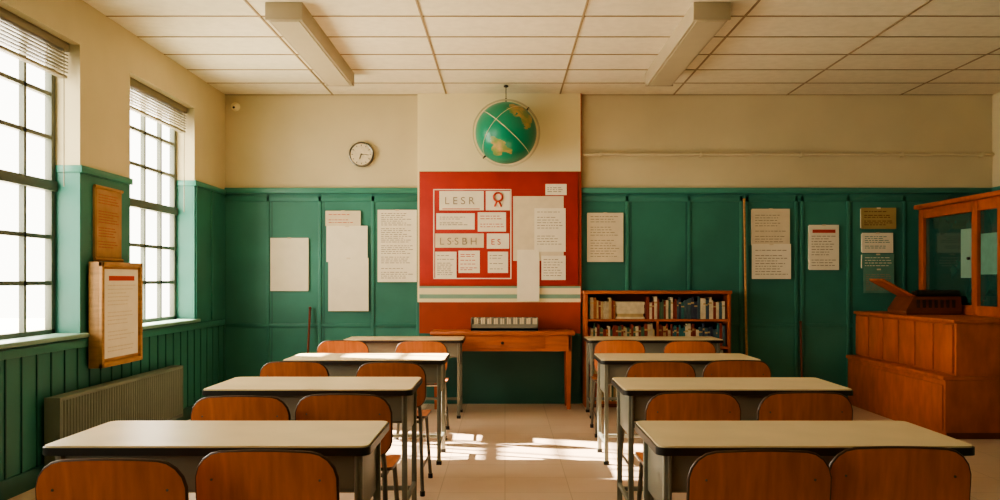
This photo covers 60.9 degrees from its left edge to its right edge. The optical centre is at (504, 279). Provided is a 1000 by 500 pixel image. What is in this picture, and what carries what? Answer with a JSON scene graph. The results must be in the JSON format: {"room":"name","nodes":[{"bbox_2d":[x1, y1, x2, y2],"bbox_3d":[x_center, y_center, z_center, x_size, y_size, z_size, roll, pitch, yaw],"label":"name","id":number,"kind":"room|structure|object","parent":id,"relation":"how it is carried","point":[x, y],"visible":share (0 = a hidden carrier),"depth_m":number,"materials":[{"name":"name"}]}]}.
{"room":"classroom","nodes":[
{"label":"classroom","id":0,"kind":"room"},
{"bbox_2d":[0,0,224,480],"bbox_3d":[-3.078,-0.380,3.700,0.235,3.360,11.000,0,0,0],"label":"wall","id":1,"kind":"structure","parent":0,"point":[103,56],"depth_m":6.28,"materials":[{"name":"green paint"}]},
{"bbox_2d":[0,33,56,339],"bbox_3d":[-3.147,-0.620,5.190,0.065,2.040,1.460,0,0,0],"label":"window","id":2,"kind":"structure","parent":1,"relation":"in","point":[21,179],"depth_m":5.62,"materials":[{"name":"paint"}]},
{"bbox_2d":[0,7,69,186],"bbox_3d":[-3.053,-1.139,5.190,0.074,0.998,1.420,0,0,0],"label":"blind","id":3,"kind":"object","parent":2,"relation":"attached to","point":[52,48],"visible":1,"depth_m":5.50,"materials":[{"name":"white plastic"}]},
{"bbox_2d":[0,333,88,348],"bbox_3d":[-3.020,0.385,5.200,0.220,0.030,1.520,0,0,0],"label":"window sill","id":4,"kind":"structure","parent":1,"relation":"attached to","point":[39,339],"depth_m":5.38,"materials":[{"name":"paint"}]},
{"bbox_2d":[0,404,193,499],"bbox_3d":[-2.950,1.240,3.675,0.020,0.120,10.550,0,0,0],"label":"baseboard","id":5,"kind":"structure","parent":1,"relation":"attached to","point":[18,484],"depth_m":5.18,"materials":[{"name":"green paint"}]},
{"bbox_2d":[93,184,123,261],"bbox_3d":[-2.944,-0.412,6.310,0.032,0.549,0.440,0,0,0],"label":"scroll","id":6,"kind":"object","parent":1,"relation":"attached to","point":[107,202],"visible":1,"depth_m":6.28,"materials":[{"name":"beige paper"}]},
{"bbox_2d":[0,186,224,479],"bbox_3d":[-2.952,0.140,3.672,0.016,2.080,10.556,0,0,0],"label":"trim","id":7,"kind":"structure","parent":1,"relation":"attached to","point":[48,348],"depth_m":6.21,"materials":[{"name":"green paint"}]},
{"bbox_2d":[88,262,142,367],"bbox_3d":[-2.892,0.247,6.335,0.100,0.755,0.670,0,0,0],"label":"notice board","id":8,"kind":"object","parent":1,"relation":"attached to","point":[115,289],"visible":1,"depth_m":6.22,"materials":[{"name":"brown wood"}]},
{"bbox_2d":[56,165,225,194],"bbox_3d":[-3.033,-0.850,3.571,0.185,0.200,10.767,0,0,0],"label":"trim","id":9,"kind":"structure","parent":1,"relation":"attached to","point":[59,168],"depth_m":6.38,"materials":[{"name":"green wood"}]},
{"bbox_2d":[130,101,177,322],"bbox_3d":[-3.147,-0.620,7.405,0.065,2.040,1.390,0,0,0],"label":"window","id":10,"kind":"structure","parent":1,"relation":"in","point":[142,204],"depth_m":7.74,"materials":[{"name":"paint"}]},
{"bbox_2d":[130,77,186,211],"bbox_3d":[-3.053,-1.139,7.405,0.074,0.998,1.350,0,0,0],"label":"blind","id":11,"kind":"object","parent":10,"relation":"attached to","point":[160,103],"visible":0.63,"depth_m":7.44,"materials":[{"name":"white plastic"}]},
{"bbox_2d":[143,319,200,329],"bbox_3d":[-3.020,0.385,7.415,0.220,0.030,1.450,0,0,0],"label":"window sill","id":12,"kind":"structure","parent":1,"relation":"attached to","point":[148,325],"depth_m":7.44,"materials":[{"name":"paint"}]},
{"bbox_2d":[418,93,580,403],"bbox_3d":[-0.059,-0.330,8.965,1.722,3.260,0.070,0,0,0],"label":"wall","id":13,"kind":"structure","parent":0,"point":[445,121],"depth_m":8.93,"materials":[{"name":"paint"}]},
{"bbox_2d":[420,172,577,300],"bbox_3d":[-0.063,-0.454,8.909,1.654,1.352,0.040,0,0,0],"label":"bulletin board","id":14,"kind":"object","parent":13,"relation":"attached to","point":[520,229],"visible":1,"depth_m":8.91,"materials":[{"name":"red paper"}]},
{"bbox_2d":[8,403,999,499],"bbox_3d":[1.083,1.350,3.700,8.555,0.100,11.000,0,0,0],"label":"floor","id":15,"kind":"structure","parent":0,"point":[494,451],"depth_m":6.12,"materials":[{"name":"tile"}]},
{"bbox_2d":[35,458,188,499],"bbox_3d":[-1.100,0.897,2.585,0.428,0.806,0.498,0,0,0],"label":"chair","id":16,"kind":"object","parent":15,"relation":"on","point":[78,478],"visible":1,"depth_m":2.36,"materials":[{"name":"brown wood"}]},
{"bbox_2d":[44,365,182,466],"bbox_3d":[-2.885,1.025,6.435,0.117,0.550,2.070,0,0,0],"label":"radiator","id":17,"kind":"object","parent":15,"relation":"on","point":[154,395],"visible":0.76,"depth_m":6.21,"materials":[{"name":"metal"}]},
{"bbox_2d":[43,421,388,499],"bbox_3d":[-1.010,0.929,3.115,1.110,0.742,0.530,0,0,0],"label":"school desk","id":18,"kind":"object","parent":15,"relation":"on","point":[353,447],"visible":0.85,"depth_m":2.97,"materials":[{"name":"laminate"}]},
{"bbox_2d":[191,395,290,420],"bbox_3d":[-1.142,0.897,3.865,0.428,0.806,0.498,0,0,-1],"label":"chair","id":19,"kind":"object","parent":15,"relation":"on","point":[228,407],"visible":0.23,"depth_m":3.64,"materials":[{"name":"brown wood"}]},
{"bbox_2d":[195,449,339,499],"bbox_3d":[-0.693,0.897,2.705,0.428,0.806,0.499,0,0,2],"label":"chair","id":20,"kind":"object","parent":15,"relation":"on","point":[241,474],"visible":1,"depth_m":2.48,"materials":[{"name":"brown wood"}]},
{"bbox_2d":[259,361,328,376],"bbox_3d":[-1.288,0.897,5.405,0.428,0.806,0.498,0,0,0],"label":"chair","id":21,"kind":"object","parent":15,"relation":"on","point":[278,368],"visible":0.31,"depth_m":5.18,"materials":[{"name":"brown wood"}]},
{"bbox_2d":[307,307,310,352],"bbox_3d":[-2.062,0.787,8.899,0.032,1.013,0.144,0,0,8],"label":"wooden pointer","id":22,"kind":"object","parent":15,"relation":"on","point":[309,316],"visible":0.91,"depth_m":8.92,"materials":[{"name":"orange wood"}]},
{"bbox_2d":[202,377,422,499],"bbox_3d":[-1.013,0.929,4.620,1.080,0.742,0.580,0,0,0],"label":"school desk","id":23,"kind":"object","parent":15,"relation":"on","point":[400,393],"visible":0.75,"depth_m":4.41,"materials":[{"name":"laminate"}]},
{"bbox_2d":[317,340,368,352],"bbox_3d":[-1.341,0.897,7.205,0.428,0.806,0.499,0,0,-2],"label":"chair","id":24,"kind":"object","parent":15,"relation":"on","point":[332,346],"visible":0.26,"depth_m":6.98,"materials":[{"name":"orange wood"}]},
{"bbox_2d":[295,393,400,499],"bbox_3d":[-0.702,0.897,3.925,0.428,0.806,0.498,0,0,1],"label":"chair","id":25,"kind":"object","parent":15,"relation":"on","point":[334,406],"visible":0.45,"depth_m":3.70,"materials":[{"name":"brown wood"}]},
{"bbox_2d":[283,353,449,464],"bbox_3d":[-0.990,0.929,6.205,1.140,0.742,0.550,0,0,0],"label":"school desk","id":26,"kind":"object","parent":15,"relation":"on","point":[337,364],"visible":0.51,"depth_m":5.99,"materials":[{"name":"laminate"}]},
{"bbox_2d":[356,362,432,496],"bbox_3d":[-0.683,0.897,5.355,0.428,0.806,0.499,0,0,2],"label":"chair","id":27,"kind":"object","parent":15,"relation":"on","point":[370,369],"visible":0.36,"depth_m":5.13,"materials":[{"name":"brown wood"}]},
{"bbox_2d":[344,336,465,418],"bbox_3d":[-0.955,0.929,8.180,1.130,0.742,0.500,0,0,0],"label":"school desk","id":28,"kind":"object","parent":15,"relation":"on","point":[376,344],"visible":0.56,"depth_m":7.99,"materials":[{"name":"laminate"}]},
{"bbox_2d":[395,341,448,439],"bbox_3d":[-0.683,0.897,7.155,0.428,0.806,0.498,0,0,0],"label":"chair","id":29,"kind":"object","parent":15,"relation":"on","point":[405,346],"visible":0.34,"depth_m":6.93,"materials":[{"name":"orange wood"}]},
{"bbox_2d":[430,329,574,408],"bbox_3d":[-0.025,0.907,8.687,1.450,0.785,0.386,0,0,0],"label":"wooden table","id":30,"kind":"object","parent":15,"relation":"on","point":[542,339],"visible":0.88,"depth_m":8.52,"materials":[{"name":"orange wood"}]},
{"bbox_2d":[471,317,537,330],"bbox_3d":[-0.005,0.450,8.680,0.678,0.130,0.240,0,0,0],"label":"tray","id":31,"kind":"object","parent":30,"relation":"on","point":[477,323],"visible":1,"depth_m":8.56,"materials":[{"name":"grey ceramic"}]},
{"bbox_2d":[590,340,644,437],"bbox_3d":[0.950,0.897,7.255,0.428,0.806,0.498,0,0,0],"label":"chair","id":32,"kind":"object","parent":15,"relation":"on","point":[605,346],"visible":0.37,"depth_m":7.03,"materials":[{"name":"brown wood"}]},
{"bbox_2d":[583,336,723,418],"bbox_3d":[1.410,0.929,8.180,1.280,0.742,0.500,0,0,0],"label":"school desk","id":33,"kind":"object","parent":15,"relation":"on","point":[652,344],"visible":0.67,"depth_m":7.99,"materials":[{"name":"laminate"}]},
{"bbox_2d":[582,290,731,407],"bbox_3d":[1.559,0.705,8.795,1.508,1.190,0.290,0,0,0],"label":"bookcase","id":34,"kind":"object","parent":15,"relation":"on","point":[601,295],"visible":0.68,"depth_m":8.76,"materials":[{"name":"orange wood"}]},
{"bbox_2d":[588,296,725,400],"bbox_3d":[1.560,0.705,8.784,1.410,1.068,0.201,0,0,0],"label":"books","id":35,"kind":"object","parent":34,"relation":"in","point":[701,308],"visible":0.44,"depth_m":8.69,"materials":[{"name":"multicoloured paper"}]},
{"bbox_2d":[622,361,695,492],"bbox_3d":[0.950,0.897,5.405,0.428,0.806,0.498,0,0,-1],"label":"chair","id":36,"kind":"object","parent":15,"relation":"on","point":[646,368],"visible":0.23,"depth_m":5.18,"materials":[{"name":"brown wood"}]},
{"bbox_2d":[593,353,761,464],"bbox_3d":[1.235,0.929,6.205,1.130,0.742,0.550,0,0,0],"label":"school desk","id":37,"kind":"object","parent":15,"relation":"on","point":[610,365],"visible":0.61,"depth_m":6.04,"materials":[{"name":"laminate"}]},
{"bbox_2d":[635,392,740,499],"bbox_3d":[0.836,0.897,3.985,0.428,0.806,0.498,0,0,0],"label":"chair","id":38,"kind":"object","parent":15,"relation":"on","point":[667,406],"visible":0.31,"depth_m":3.76,"materials":[{"name":"brown wood"}]},
{"bbox_2d":[663,341,715,352],"bbox_3d":[1.517,0.897,7.155,0.428,0.806,0.499,0,0,2],"label":"chair","id":39,"kind":"object","parent":15,"relation":"on","point":[674,346],"visible":0.16,"depth_m":6.93,"materials":[{"name":"brown wood"}]},
{"bbox_2d":[611,377,852,499],"bbox_3d":[1.195,0.929,4.605,1.180,0.742,0.550,0,0,0],"label":"school desk","id":40,"kind":"object","parent":15,"relation":"on","point":[633,393],"visible":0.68,"depth_m":4.49,"materials":[{"name":"laminate"}]},
{"bbox_2d":[702,360,770,376],"bbox_3d":[1.440,0.897,5.485,0.428,0.806,0.498,0,0,0],"label":"chair","id":41,"kind":"object","parent":15,"relation":"on","point":[718,368],"visible":0.23,"depth_m":5.26,"materials":[{"name":"brown wood"}]},
{"bbox_2d":[743,198,747,354],"bbox_3d":[2.520,0.215,8.899,0.030,2.156,0.143,0,0,0],"label":"pole","id":42,"kind":"object","parent":15,"relation":"on","point":[744,199],"visible":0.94,"depth_m":8.90,"materials":[{"name":"brown wood"}]},
{"bbox_2d":[686,449,831,499],"bbox_3d":[0.744,0.897,2.705,0.428,0.806,0.498,0,0,-1],"label":"chair","id":43,"kind":"object","parent":15,"relation":"on","point":[746,474],"visible":1,"depth_m":2.48,"materials":[{"name":"brown wood"}]},
{"bbox_2d":[799,321,802,376],"bbox_3d":[3.105,0.861,8.899,0.032,0.865,0.144,0,0,8],"label":"wooden pointer","id":44,"kind":"object","parent":15,"relation":"on","point":[800,322],"visible":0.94,"depth_m":8.91,"materials":[{"name":"orange wood"}]},
{"bbox_2d":[635,421,974,499],"bbox_3d":[1.050,0.929,3.115,1.080,0.742,0.530,0,0,0],"label":"school desk","id":45,"kind":"object","parent":15,"relation":"on","point":[670,448],"visible":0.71,"depth_m":3.02,"materials":[{"name":"laminate"}]},
{"bbox_2d":[757,392,852,420],"bbox_3d":[1.330,0.897,3.985,0.428,0.806,0.498,0,0,-1],"label":"chair","id":46,"kind":"object","parent":15,"relation":"on","point":[781,406],"visible":0.29,"depth_m":3.76,"materials":[{"name":"brown wood"}]},
{"bbox_2d":[829,446,970,499],"bbox_3d":[1.187,0.897,2.755,0.428,0.806,0.499,0,0,2],"label":"chair","id":47,"kind":"object","parent":15,"relation":"on","point":[867,472],"visible":0.94,"depth_m":2.53,"materials":[{"name":"brown wood"}]},
{"bbox_2d":[846,311,999,438],"bbox_3d":[4.355,0.812,7.933,1.550,0.975,1.995,0,0,0],"label":"wooden sideboard","id":48,"kind":"object","parent":15,"relation":"on","point":[940,374],"visible":0.93,"depth_m":7.27,"materials":[{"name":"orange wood"}]},
{"bbox_2d":[869,279,961,314],"bbox_3d":[3.908,0.157,8.120,0.743,0.337,0.400,0,0,0],"label":"wooden box","id":49,"kind":"object","parent":48,"relation":"on","point":[917,302],"visible":1,"depth_m":7.94,"materials":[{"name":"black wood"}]},
{"bbox_2d":[914,190,999,316],"bbox_3d":[4.688,-0.225,8.070,0.875,1.100,1.560,0,0,0],"label":"hutch","id":50,"kind":"object","parent":48,"relation":"on","point":[959,238],"visible":0.77,"depth_m":7.98,"materials":[{"name":"orange wood"}]},
{"bbox_2d":[83,0,999,94],"bbox_3d":[1.083,-2.007,3.700,8.555,0.106,11.000,0,0,0],"label":"ceiling","id":51,"kind":"structure","parent":0,"point":[391,47],"depth_m":7.10,"materials":[{"name":"tile"}]},
{"bbox_2d":[265,2,353,85],"bbox_3d":[-1.560,-1.897,7.025,0.264,0.126,2.070,0,0,0],"label":"ceiling light","id":52,"kind":"object","parent":51,"relation":"attached to","point":[292,20],"depth_m":6.59,"materials":[{"name":"white plastic"}]},
{"bbox_2d":[472,85,539,166],"bbox_3d":[0.010,-1.548,8.550,0.616,0.825,0.616,0,0,-38],"label":"globe","id":53,"kind":"object","parent":51,"relation":"hanging from","point":[505,133],"visible":1,"depth_m":8.34,"materials":[{"name":"plastic"}]},
{"bbox_2d":[645,2,730,85],"bbox_3d":[1.460,-1.897,7.025,0.264,0.126,2.070,0,0,0],"label":"ceiling light","id":54,"kind":"object","parent":51,"relation":"attached to","point":[702,21],"depth_m":6.58,"materials":[{"name":"white plastic"}]},
{"bbox_2d":[225,95,991,390],"bbox_3d":[1.083,-0.380,9.100,8.555,3.360,0.200,0,0,0],"label":"wall","id":55,"kind":"structure","parent":0,"point":[272,141],"depth_m":9.00,"materials":[{"name":"green paint"}]},
{"bbox_2d":[231,102,239,110],"bbox_3d":[-2.848,-1.832,8.961,0.090,0.090,0.087,0,0,0],"label":"smoke detector","id":56,"kind":"object","parent":55,"relation":"attached to","point":[235,106],"visible":1,"depth_m":8.94,"materials":[{"name":"beige paint"}]},
{"bbox_2d":[270,238,308,290],"bbox_3d":[-2.276,-0.166,8.984,0.402,0.564,0.032,0,0,0],"label":"paper","id":57,"kind":"object","parent":55,"relation":"attached to","point":[289,257],"visible":1,"depth_m":8.97,"materials":[{"name":"white paper"}]},
{"bbox_2d":[325,210,368,310],"bbox_3d":[-1.668,-0.203,8.980,0.455,1.062,0.040,0,0,0],"label":"paper","id":58,"kind":"object","parent":55,"relation":"attached to","point":[347,258],"visible":1,"depth_m":8.96,"materials":[{"name":"white paper"}]},
{"bbox_2d":[349,142,373,166],"bbox_3d":[-1.514,-1.323,8.975,0.266,0.266,0.051,0,0,0],"label":"wall clock","id":59,"kind":"object","parent":55,"relation":"attached to","point":[361,154],"visible":1,"depth_m":8.95,"materials":[{"name":"metal"}]},
{"bbox_2d":[378,209,416,281],"bbox_3d":[-1.138,-0.361,8.984,0.413,0.765,0.031,0,0,0],"label":"chart","id":60,"kind":"object","parent":55,"relation":"attached to","point":[397,229],"depth_m":8.97,"materials":[{"name":"white paper"}]},
{"bbox_2d":[225,195,951,386],"bbox_3d":[1.100,0.135,8.994,8.120,2.070,0.012,0,0,0],"label":"trim","id":61,"kind":"structure","parent":55,"relation":"attached to","point":[267,324],"depth_m":8.99,"materials":[{"name":"green paint"}]},
{"bbox_2d":[587,212,622,261],"bbox_3d":[1.059,-0.452,8.984,0.381,0.522,0.032,0,0,0],"label":"paper","id":62,"kind":"object","parent":55,"relation":"attached to","point":[604,230],"visible":1,"depth_m":8.97,"materials":[{"name":"paper"}]},
{"bbox_2d":[224,188,991,201],"bbox_3d":[1.100,-0.902,8.980,8.120,0.144,0.040,0,0,0],"label":"trim","id":63,"kind":"structure","parent":55,"relation":"attached to","point":[228,190],"depth_m":8.96,"materials":[{"name":"green paint"}]},
{"bbox_2d":[751,208,790,278],"bbox_3d":[2.811,-0.383,8.982,0.413,0.744,0.036,0,0,0],"label":"paper","id":64,"kind":"object","parent":55,"relation":"attached to","point":[770,228],"visible":1,"depth_m":8.97,"materials":[{"name":"paper"}]},
{"bbox_2d":[583,152,993,156],"bbox_3d":[2.988,-1.323,8.970,4.324,0.050,0.060,0,0,0],"label":"pipe","id":65,"kind":"object","parent":55,"relation":"attached to","point":[901,154],"depth_m":8.95,"materials":[{"name":"metal"}]},
{"bbox_2d":[808,225,838,269],"bbox_3d":[3.367,-0.346,8.984,0.318,0.480,0.032,0,0,0],"label":"chart","id":66,"kind":"object","parent":55,"relation":"attached to","point":[823,240],"visible":1,"depth_m":8.97,"materials":[{"name":"white paper"}]},
{"bbox_2d":[861,233,892,252],"bbox_3d":[3.933,-0.393,8.984,0.328,0.215,0.032,0,0,0],"label":"certificate","id":67,"kind":"object","parent":55,"relation":"attached to","point":[870,242],"visible":1,"depth_m":8.97,"materials":[{"name":"white paper"}]},
{"bbox_2d":[861,254,893,292],"bbox_3d":[3.939,-0.070,8.982,0.339,0.416,0.036,0,0,0],"label":"chart","id":68,"kind":"object","parent":55,"relation":"attached to","point":[874,266],"visible":0.81,"depth_m":8.97,"materials":[{"name":"teal paper"}]},
{"bbox_2d":[860,207,895,228],"bbox_3d":[3.944,-0.653,8.984,0.371,0.225,0.032,0,0,0],"label":"certificate","id":69,"kind":"object","parent":55,"relation":"attached to","point":[870,218],"visible":1,"depth_m":8.97,"materials":[{"name":"gold metal"}]},
{"bbox_2d":[992,92,999,186],"bbox_3d":[5.260,-0.380,3.700,0.200,3.360,11.000,0,0,0],"label":"wall","id":70,"kind":"structure","parent":0,"point":[996,97],"depth_m":8.92,"materials":[{"name":"beige paint"}]},
{"bbox_2d":[992,186,999,190],"bbox_3d":[5.145,-0.945,3.680,0.030,0.059,10.560,0,0,0],"label":"trim","id":71,"kind":"structure","parent":70,"relation":"attached to","point":[997,187],"depth_m":8.88,"materials":[{"name":"green wood"}]},
{"label":"outside","id":72,"kind":"structure","parent":0,"visible":0},
{"bbox_2d":[0,318,44,333],"bbox_3d":[-21.602,1.850,5.000,36.795,0.100,70.000,0,0,0],"label":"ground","id":73,"kind":"structure","parent":72,"point":[7,325],"depth_m":34.38,"materials":[{"name":"white"}]}
]}

